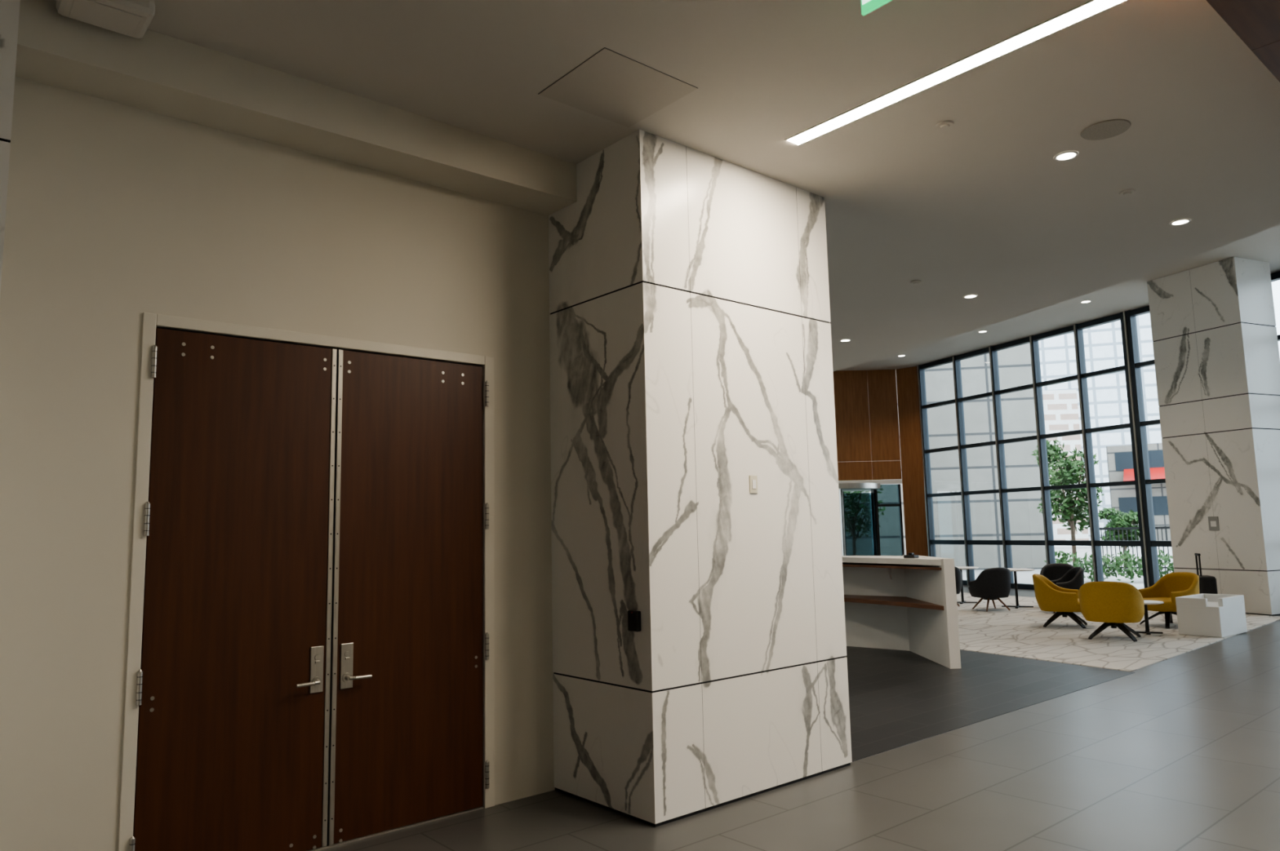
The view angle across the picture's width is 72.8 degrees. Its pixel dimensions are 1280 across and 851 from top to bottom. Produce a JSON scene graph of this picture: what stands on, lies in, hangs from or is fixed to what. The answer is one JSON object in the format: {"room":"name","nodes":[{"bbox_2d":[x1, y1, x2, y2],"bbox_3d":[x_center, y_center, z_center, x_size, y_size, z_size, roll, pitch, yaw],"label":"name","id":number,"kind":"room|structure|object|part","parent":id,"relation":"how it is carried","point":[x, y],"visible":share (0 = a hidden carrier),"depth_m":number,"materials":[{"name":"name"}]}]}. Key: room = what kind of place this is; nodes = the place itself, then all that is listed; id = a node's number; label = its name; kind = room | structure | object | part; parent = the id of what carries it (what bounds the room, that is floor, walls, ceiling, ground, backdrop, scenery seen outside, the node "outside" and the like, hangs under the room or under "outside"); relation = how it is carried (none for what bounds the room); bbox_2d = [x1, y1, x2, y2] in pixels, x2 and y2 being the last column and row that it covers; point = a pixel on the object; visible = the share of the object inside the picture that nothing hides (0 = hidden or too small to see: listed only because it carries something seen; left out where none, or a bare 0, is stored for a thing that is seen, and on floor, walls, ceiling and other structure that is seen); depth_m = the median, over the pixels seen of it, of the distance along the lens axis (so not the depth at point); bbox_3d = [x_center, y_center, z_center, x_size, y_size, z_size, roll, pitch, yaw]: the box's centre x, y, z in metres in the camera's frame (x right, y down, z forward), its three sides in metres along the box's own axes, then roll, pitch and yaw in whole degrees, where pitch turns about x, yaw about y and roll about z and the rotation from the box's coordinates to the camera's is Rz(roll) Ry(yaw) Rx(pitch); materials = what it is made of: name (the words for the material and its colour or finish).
{"room":"lobby","nodes":[
{"label":"lobby","id":0,"kind":"room"},
{"bbox_2d":[0,76,555,850],"bbox_3d":[-2.865,0.160,4.198,9.490,4.200,0.200,5,-9,-40],"label":"wall","id":1,"kind":"structure","parent":0,"point":[116,213],"depth_m":4.44,"materials":[{"name":"beige paint"}]},
{"bbox_2d":[133,328,332,850],"bbox_3d":[-2.131,0.902,4.632,0.913,2.773,0.045,5,-9,-40],"label":"leaf","id":2,"kind":"object","parent":1,"relation":"attached to","point":[229,757],"visible":0.86,"depth_m":4.59,"materials":[{"name":"brown wood"}]},
{"bbox_2d":[149,342,477,849],"bbox_3d":[-1.731,0.969,4.935,1.835,2.730,0.003,5,-9,-40],"label":"bolts","id":3,"kind":"object","parent":2,"relation":"attached to","point":[183,354],"visible":1,"depth_m":4.72,"materials":[{"name":"metal"}]},
{"bbox_2d":[117,312,494,850],"bbox_3d":[-1.766,0.908,4.986,2.060,2.855,0.142,5,-9,-40],"label":"frame","id":4,"kind":"object","parent":1,"relation":"attached to","point":[151,322],"visible":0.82,"depth_m":4.70,"materials":[{"name":"beige paint"}]},
{"bbox_2d":[128,345,488,850],"bbox_3d":[-1.716,0.922,4.923,1.968,2.570,0.025,5,-9,-40],"label":"hinges","id":5,"kind":"object","parent":1,"relation":"attached to","point":[154,351],"visible":1,"depth_m":4.42,"materials":[{"name":"metal"}]},
{"bbox_2d":[333,350,482,844],"bbox_3d":[-1.377,0.962,5.272,0.938,2.773,0.045,5,-9,-40],"label":"leaf","id":6,"kind":"object","parent":1,"relation":"attached to","point":[409,735],"visible":0.88,"depth_m":5.23,"materials":[{"name":"brown wood"}]},
{"bbox_2d":[321,348,342,847],"bbox_3d":[-1.756,0.935,4.944,0.065,2.790,0.053,5,-9,-40],"label":"astragal","id":7,"kind":"object","parent":6,"relation":"attached to","point":[335,473],"visible":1,"depth_m":4.92,"materials":[{"name":"metal"}]},
{"bbox_2d":[147,0,1279,372],"bbox_3d":[-0.636,-2.695,8.117,17.600,2.300,22.900,5,-9,-40],"label":"ceiling","id":8,"kind":"structure","parent":0,"point":[982,205],"depth_m":5.26,"materials":[{"name":"paint"}]},
{"bbox_2d":[55,0,155,38],"bbox_3d":[-2.465,-1.933,4.009,0.360,0.106,0.280,5,-9,-40],"label":"vent box","id":9,"kind":"object","parent":8,"relation":"attached to","point":[131,18],"depth_m":3.99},
{"bbox_2d":[15,0,576,215],"bbox_3d":[-1.751,-1.743,5.062,3.168,0.265,0.340,5,-9,-40],"label":"bulkhead","id":10,"kind":"object","parent":8,"relation":"attached to","point":[157,73],"depth_m":4.72,"materials":[{"name":"white paint"}]},
{"bbox_2d":[537,47,697,127],"bbox_3d":[-0.127,-1.919,4.985,0.680,0.004,0.620,5,-9,-40],"label":"ceiling access panel","id":11,"kind":"object","parent":8,"relation":"in","point":[610,85],"depth_m":4.96,"materials":[{"name":"white paint"}]},
{"bbox_2d":[839,339,851,342],"bbox_3d":[2.804,-1.160,11.861,0.156,0.007,0.156,5,-9,-40],"label":"recessed light","id":12,"kind":"object","parent":8,"relation":"in","point":[841,340],"visible":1,"depth_m":11.87,"materials":[{"name":"white plastic"}]},
{"bbox_2d":[860,0,892,15],"bbox_3d":[1.067,-1.939,3.575,0.070,0.350,0.420,5,-9,-40],"label":"exit sign","id":13,"kind":"object","parent":8,"relation":"hanging from","point":[867,6],"visible":1,"depth_m":3.66,"materials":[{"name":"green plastic"}]},
{"bbox_2d":[911,280,921,284],"bbox_3d":[2.878,-1.489,9.052,0.109,0.020,0.109,5,-9,-40],"label":"sprinkler","id":14,"kind":"object","parent":8,"relation":"attached to","point":[917,282],"visible":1,"depth_m":9.03,"materials":[{"name":"paint"}]},
{"bbox_2d":[935,120,954,129],"bbox_3d":[1.927,-1.893,5.490,0.109,0.020,0.109,5,-9,-40],"label":"sprinkler","id":15,"kind":"object","parent":8,"relation":"attached to","point":[944,125],"visible":1,"depth_m":5.47,"materials":[{"name":"paint"}]},
{"bbox_2d":[784,0,1128,146],"bbox_3d":[1.760,-1.980,4.813,0.136,0.006,2.360,5,-9,-40],"label":"recessed light","id":16,"kind":"object","parent":8,"relation":"in","point":[1091,8],"visible":1,"depth_m":4.78,"materials":[{"name":"white plastic"}]},
{"bbox_2d":[963,294,977,298],"bbox_3d":[3.687,-1.438,9.688,0.156,0.007,0.156,5,-9,-40],"label":"recessed light","id":17,"kind":"object","parent":8,"relation":"in","point":[969,296],"visible":1,"depth_m":9.69,"materials":[{"name":"white plastic"}]},
{"bbox_2d":[1053,151,1078,161],"bbox_3d":[2.946,-1.862,6.005,0.156,0.007,0.156,5,-9,-40],"label":"recessed light","id":18,"kind":"object","parent":8,"relation":"in","point":[1065,156],"visible":1,"depth_m":6.00,"materials":[{"name":"white plastic"}]},
{"bbox_2d":[1080,300,1091,303],"bbox_3d":[9.484,-2.631,18.480,0.221,0.007,0.221,5,-9,-40],"label":"recessed light","id":19,"kind":"object","parent":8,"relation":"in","point":[1085,301],"visible":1,"depth_m":18.45,"materials":[{"name":"white plastic"}]},
{"bbox_2d":[1080,119,1131,140],"bbox_3d":[3.007,-1.910,5.613,0.290,0.007,0.290,5,-9,-40],"label":"ceiling speaker","id":20,"kind":"object","parent":8,"relation":"in","point":[1107,129],"depth_m":5.60},
{"bbox_2d":[1119,189,1135,195],"bbox_3d":[3.753,-1.790,6.689,0.109,0.020,0.109,5,-9,-40],"label":"sprinkler","id":21,"kind":"object","parent":8,"relation":"attached to","point":[1128,192],"visible":1,"depth_m":6.67,"materials":[{"name":"paint"}]},
{"bbox_2d":[1169,218,1191,226],"bbox_3d":[4.603,-1.731,7.400,0.156,0.007,0.156,5,-9,-40],"label":"recessed light","id":22,"kind":"object","parent":8,"relation":"in","point":[1180,222],"visible":1,"depth_m":7.40,"materials":[{"name":"white plastic"}]},
{"bbox_2d":[318,585,1279,850],"bbox_3d":[3.283,2.967,10.710,27.600,0.104,22.900,5,-9,-40],"label":"floor","id":23,"kind":"structure","parent":0,"point":[1181,753],"depth_m":5.78,"materials":[{"name":"grey tile"}]},
{"bbox_2d":[0,137,8,142],"bbox_3d":[-3.406,0.023,2.954,1.842,4.200,1.002,5,-9,-40],"label":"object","id":24,"kind":"object","parent":23,"relation":"on","point":[1,139],"visible":0.02,"depth_m":3.30,"materials":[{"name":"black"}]},
{"bbox_2d":[0,0,20,294],"bbox_3d":[-2.986,-0.014,2.799,0.886,4.180,2.108,-4,-7,21],"label":"marble pillar","id":25,"kind":"structure","parent":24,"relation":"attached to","point":[9,9],"depth_m":3.31,"materials":[{"name":"white stone"}]},
{"bbox_2d":[306,806,484,850],"bbox_3d":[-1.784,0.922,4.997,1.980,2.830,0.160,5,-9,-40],"label":"threshold","id":26,"kind":"object","parent":23,"relation":"on","point":[481,807],"visible":0.14,"depth_m":5.02,"materials":[{"name":"metal"}]},
{"bbox_2d":[548,128,852,824],"bbox_3d":[0.425,0.318,6.207,1.870,4.180,1.010,5,-9,-40],"label":"marble pillar","id":27,"kind":"structure","parent":23,"relation":"on","point":[625,522],"depth_m":5.65,"materials":[{"name":"white stone"}]},
{"bbox_2d":[627,610,640,631],"bbox_3d":[-0.036,1.169,5.195,0.036,0.120,0.090,5,-9,-40],"label":"card reader","id":28,"kind":"object","parent":27,"relation":"attached to","point":[633,616],"visible":1,"depth_m":5.17,"materials":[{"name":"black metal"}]},
{"bbox_2d":[749,475,757,493],"bbox_3d":[0.760,0.394,5.806,0.074,0.120,0.013,5,-9,-40],"label":"light switch","id":29,"kind":"object","parent":27,"relation":"attached to","point":[753,479],"visible":1,"depth_m":5.80,"materials":[{"name":"beige plastic"}]},
{"bbox_2d":[550,146,850,827],"bbox_3d":[0.423,0.328,6.208,1.854,4.200,1.002,5,-9,-40],"label":"column reveal","id":30,"kind":"object","parent":23,"relation":"on","point":[722,679],"visible":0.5,"depth_m":5.56,"materials":[{"name":"black metal"}]},
{"bbox_2d":[838,483,880,555],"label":"door","id":31,"kind":"structure","parent":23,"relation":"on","point":[858,504],"depth_m":25.11,"materials":[{"name":"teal glass"}]},
{"bbox_2d":[872,484,904,555],"bbox_3d":[4.900,3.156,25.037,5.687,2.850,0.301,0,-7,-11],"label":"glazing","id":32,"kind":"object","parent":23,"relation":"on","point":[889,496],"visible":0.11,"depth_m":25.50,"materials":[{"name":"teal glass"}]},
{"bbox_2d":[841,552,960,669],"bbox_3d":[2.812,2.409,11.973,1.110,1.330,3.900,5,-9,-40],"label":"reception desk","id":33,"kind":"object","parent":23,"relation":"on","point":[904,602],"visible":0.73,"depth_m":11.42,"materials":[{"name":"white paint"}]},
{"bbox_3d":[2.642,2.522,12.590,2.743,1.260,0.117,-8,-9,43],"label":"panel","id":34,"kind":"part","parent":33,"relation":"part of","materials":[{"name":"white paint"}]},
{"bbox_2d":[841,555,941,565],"bbox_3d":[2.731,1.857,12.059,0.930,0.070,3.780,5,-9,-40],"label":"countertop","id":35,"kind":"structure","parent":33,"relation":"on","point":[851,559],"depth_m":11.18,"materials":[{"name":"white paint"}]},
{"bbox_2d":[842,562,941,570],"bbox_3d":[2.732,1.932,12.050,0.930,0.030,3.780,5,-9,-40],"label":"shelf","id":36,"kind":"object","parent":33,"relation":"attached to","point":[889,566],"depth_m":11.18,"materials":[{"name":"brown wood"}]},
{"bbox_3d":[3.663,2.303,10.982,0.128,1.270,1.572,-1,-7,-1],"label":"panel","id":37,"kind":"part","parent":33,"relation":"part of","materials":[{"name":"white paint"}]},
{"bbox_2d":[916,271,1279,590],"bbox_3d":[12.029,0.266,16.667,0.220,6.298,18.750,2,-7,-24],"label":"frame","id":38,"kind":"object","parent":23,"relation":"on","point":[1148,544],"visible":0.53,"depth_m":21.16,"materials":[{"name":"grey metal"}]},
{"bbox_2d":[956,592,1279,671],"bbox_3d":[6.361,3.449,15.768,9.320,0.012,8.170,5,-9,-40],"label":"area rug","id":39,"kind":"object","parent":23,"relation":"on","point":[1020,633],"visible":0.33,"depth_m":12.49,"materials":[{"name":"carpet"}]},
{"bbox_2d":[954,566,961,606],"bbox_3d":[6.206,3.269,17.762,0.696,0.820,0.746,-2,-7,9],"label":"armchair","id":40,"kind":"object","parent":39,"relation":"on","point":[957,572],"visible":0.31,"depth_m":17.46,"materials":[{"name":"fabric"}]},
{"bbox_2d":[955,566,978,604],"bbox_3d":[6.782,3.364,18.312,0.720,0.740,0.720,5,-9,-40],"label":"cafe table","id":41,"kind":"object","parent":39,"relation":"on","point":[960,568],"visible":0.76,"depth_m":18.26,"materials":[{"name":"white paint"}]},
{"bbox_2d":[968,567,1010,611],"bbox_3d":[6.724,3.131,16.702,0.696,0.820,0.746,0,-7,-11],"label":"armchair","id":42,"kind":"object","parent":39,"relation":"on","point":[992,584],"visible":1,"depth_m":16.41,"materials":[{"name":"fabric"}]},
{"bbox_2d":[1001,568,1035,608],"bbox_3d":[7.436,3.213,17.170,0.720,0.740,0.720,5,-9,-40],"label":"cafe table","id":43,"kind":"object","parent":39,"relation":"on","point":[1015,570],"visible":0.86,"depth_m":17.14,"materials":[{"name":"white paint"}]},
{"bbox_2d":[1040,563,1073,580],"bbox_3d":[8.286,3.154,17.180,0.696,0.820,0.746,-5,-8,29],"label":"armchair","id":44,"kind":"object","parent":39,"relation":"on","point":[1055,571],"visible":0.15,"depth_m":17.49,"materials":[{"name":"fabric"}]},
{"bbox_2d":[1032,573,1087,628],"bbox_3d":[6.808,2.804,13.970,0.858,0.822,0.809,-5,-8,29],"label":"armchair","id":45,"kind":"object","parent":39,"relation":"on","point":[1050,597],"visible":0.98,"depth_m":13.76,"materials":[{"name":"yellow fabric"}]},
{"bbox_2d":[1049,567,1084,613],"bbox_3d":[7.806,3.030,16.055,0.746,0.820,0.696,-2,-7,9],"label":"armchair","id":46,"kind":"object","parent":39,"relation":"on","point":[1073,579],"visible":0.37,"depth_m":15.78,"materials":[{"name":"fabric"}]},
{"bbox_2d":[1078,581,1144,641],"bbox_3d":[6.749,2.620,12.414,0.809,0.822,0.858,-6,-8,34],"label":"armchair","id":47,"kind":"object","parent":39,"relation":"on","point":[1113,604],"visible":1,"depth_m":12.10,"materials":[{"name":"yellow fabric"}]},
{"bbox_2d":[1135,600,1164,635],"bbox_3d":[7.493,2.838,12.853,0.480,0.460,0.480,5,-9,-40],"label":"side table","id":48,"kind":"object","parent":39,"relation":"on","point":[1147,632],"visible":0.77,"depth_m":12.82,"materials":[{"name":"white paint"}]},
{"bbox_2d":[1138,572,1199,628],"bbox_3d":[8.318,2.740,13.707,0.858,0.822,0.809,0,-7,-11],"label":"armchair","id":49,"kind":"object","parent":39,"relation":"on","point":[1171,586],"visible":0.66,"depth_m":13.78,"materials":[{"name":"yellow fabric"}]},
{"bbox_2d":[1194,553,1217,594],"bbox_3d":[9.914,2.771,15.225,0.256,1.050,0.420,-4,-7,19],"label":"suitcase","id":50,"kind":"object","parent":39,"relation":"on","point":[1207,584],"visible":0.44,"depth_m":15.05,"materials":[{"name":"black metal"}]},
{"bbox_2d":[1175,593,1247,637],"bbox_3d":[8.353,2.765,12.697,0.920,0.530,0.560,4,-8,-36],"label":"bench","id":51,"kind":"object","parent":39,"relation":"on","point":[1203,615],"visible":1,"depth_m":12.46,"materials":[{"name":"paint"}]},
{"bbox_2d":[1153,274,1279,616],"bbox_3d":[10.793,0.224,16.086,0.980,6.298,1.650,2,-7,-24],"label":"column reveal","id":52,"kind":"object","parent":23,"relation":"on","point":[1189,274],"visible":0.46,"depth_m":15.63,"materials":[{"name":"black metal"}]},
{"bbox_2d":[1146,257,1279,614],"bbox_3d":[10.793,0.213,16.088,1.000,6.275,1.670,2,-7,-24],"label":"marble column","id":53,"kind":"structure","parent":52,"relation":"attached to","point":[1243,467],"depth_m":15.65,"materials":[{"name":"white stone"}]},
{"bbox_2d":[1208,516,1219,530],"bbox_3d":[10.362,1.772,15.692,0.016,0.250,0.180,2,-7,-24],"label":"wall plaque","id":54,"kind":"object","parent":53,"relation":"attached to","point":[1213,522],"visible":1,"depth_m":15.69,"materials":[{"name":"grey"}]},
{"bbox_2d":[833,369,902,480],"bbox_3d":[5.093,-0.007,25.789,5.262,3.300,0.323,-1,-7,-6],"label":"wall","id":55,"kind":"structure","parent":0,"point":[867,420],"depth_m":25.93,"materials":[{"name":"brown wood"}]},
{"bbox_2d":[895,366,928,556],"bbox_3d":[8.071,1.406,25.509,0.760,6.300,0.100,-7,-9,39],"label":"wall","id":56,"kind":"structure","parent":0,"point":[908,413],"depth_m":25.55,"materials":[{"name":"brown wood"}]},
{"bbox_2d":[839,224,1279,374],"bbox_3d":[7.517,-3.086,15.190,16.100,0.200,22.900,5,-9,-40],"label":"ceiling","id":57,"kind":"structure","parent":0,"point":[1264,246],"depth_m":19.32,"materials":[{"name":"white paint"}]},
{"bbox_2d":[1206,0,1279,81],"bbox_3d":[4.003,-2.029,3.985,4.995,0.200,1.790,5,-9,-40],"label":"wall","id":58,"kind":"structure","parent":0,"point":[1256,23],"depth_m":4.09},
{"label":"outside","id":59,"kind":"structure","parent":0,"visible":0},
{"bbox_2d":[962,536,1173,590],"bbox_3d":[30.008,8.952,64.405,110.000,0.180,180.000,5,-9,-40],"label":"ground","id":60,"kind":"structure","parent":59,"point":[1023,577],"depth_m":32.63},
{"bbox_2d":[864,343,1046,570],"bbox_3d":[12.033,-0.873,38.628,8.169,14.000,9.000,-2,-7,10],"label":"stone building","id":61,"kind":"structure","parent":60,"relation":"on","point":[1015,366],"depth_m":33.55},
{"bbox_2d":[1042,389,1088,547],"bbox_3d":[25.806,3.409,62.682,8.556,10.600,8.000,-2,-7,4],"label":"brick building","id":62,"kind":"structure","parent":60,"relation":"on","point":[1060,408],"depth_m":58.84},
{"bbox_2d":[1031,439,1103,563],"bbox_3d":[13.257,2.536,26.819,1.936,4.385,1.898,-3,-7,17],"label":"street tree","id":63,"kind":"object","parent":60,"relation":"on","point":[1068,508],"visible":0.81,"depth_m":26.72,"materials":[{"name":"green plant"}]},
{"bbox_2d":[1038,312,1161,536],"bbox_3d":[52.794,-0.371,100.947,16.643,26.000,14.000,-3,-7,17],"label":"office tower","id":64,"kind":"structure","parent":60,"relation":"on","point":[1103,344],"depth_m":94.54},
{"bbox_2d":[1044,549,1174,582],"bbox_3d":[14.759,4.015,24.721,5.924,1.046,1.373,-4,-7,24],"label":"shrubs","id":65,"kind":"object","parent":60,"relation":"on","point":[1113,566],"visible":0.28,"depth_m":25.04,"materials":[{"name":"green plant"}]},
{"bbox_2d":[1097,506,1140,567],"bbox_3d":[17.811,4.128,32.047,1.612,2.268,1.574,5,-9,-40],"label":"street tree","id":66,"kind":"object","parent":60,"relation":"on","point":[1121,521],"visible":0.7,"depth_m":31.94,"materials":[{"name":"green plant"}]},
{"bbox_2d":[1099,526,1170,572],"bbox_3d":[19.439,4.045,28.507,7.816,1.520,0.062,-5,-8,27],"label":"metal fence","id":67,"kind":"object","parent":60,"relation":"on","point":[1157,527],"visible":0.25,"depth_m":29.91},
{"bbox_2d":[1106,443,1171,541],"bbox_3d":[41.256,4.680,60.959,14.080,7.000,9.600,-6,-8,33],"label":"building","id":68,"kind":"structure","parent":60,"relation":"on","point":[1119,458],"depth_m":61.20,"materials":[{"name":"stone"}]},
{"bbox_3d":[-2.509,1.103,21.039,13.280,6.300,0.200,5,-9,-40],"label":"wall","id":69,"kind":"structure","parent":0,"visible":0},
{"bbox_2d":[838,480,902,484],"bbox_3d":[4.573,1.636,24.940,6.400,0.120,3.000,5,-9,-40],"label":"trim","id":70,"kind":"structure","parent":69,"relation":"attached to","point":[880,482],"depth_m":25.73,"materials":[{"name":"white paint"}]}
]}

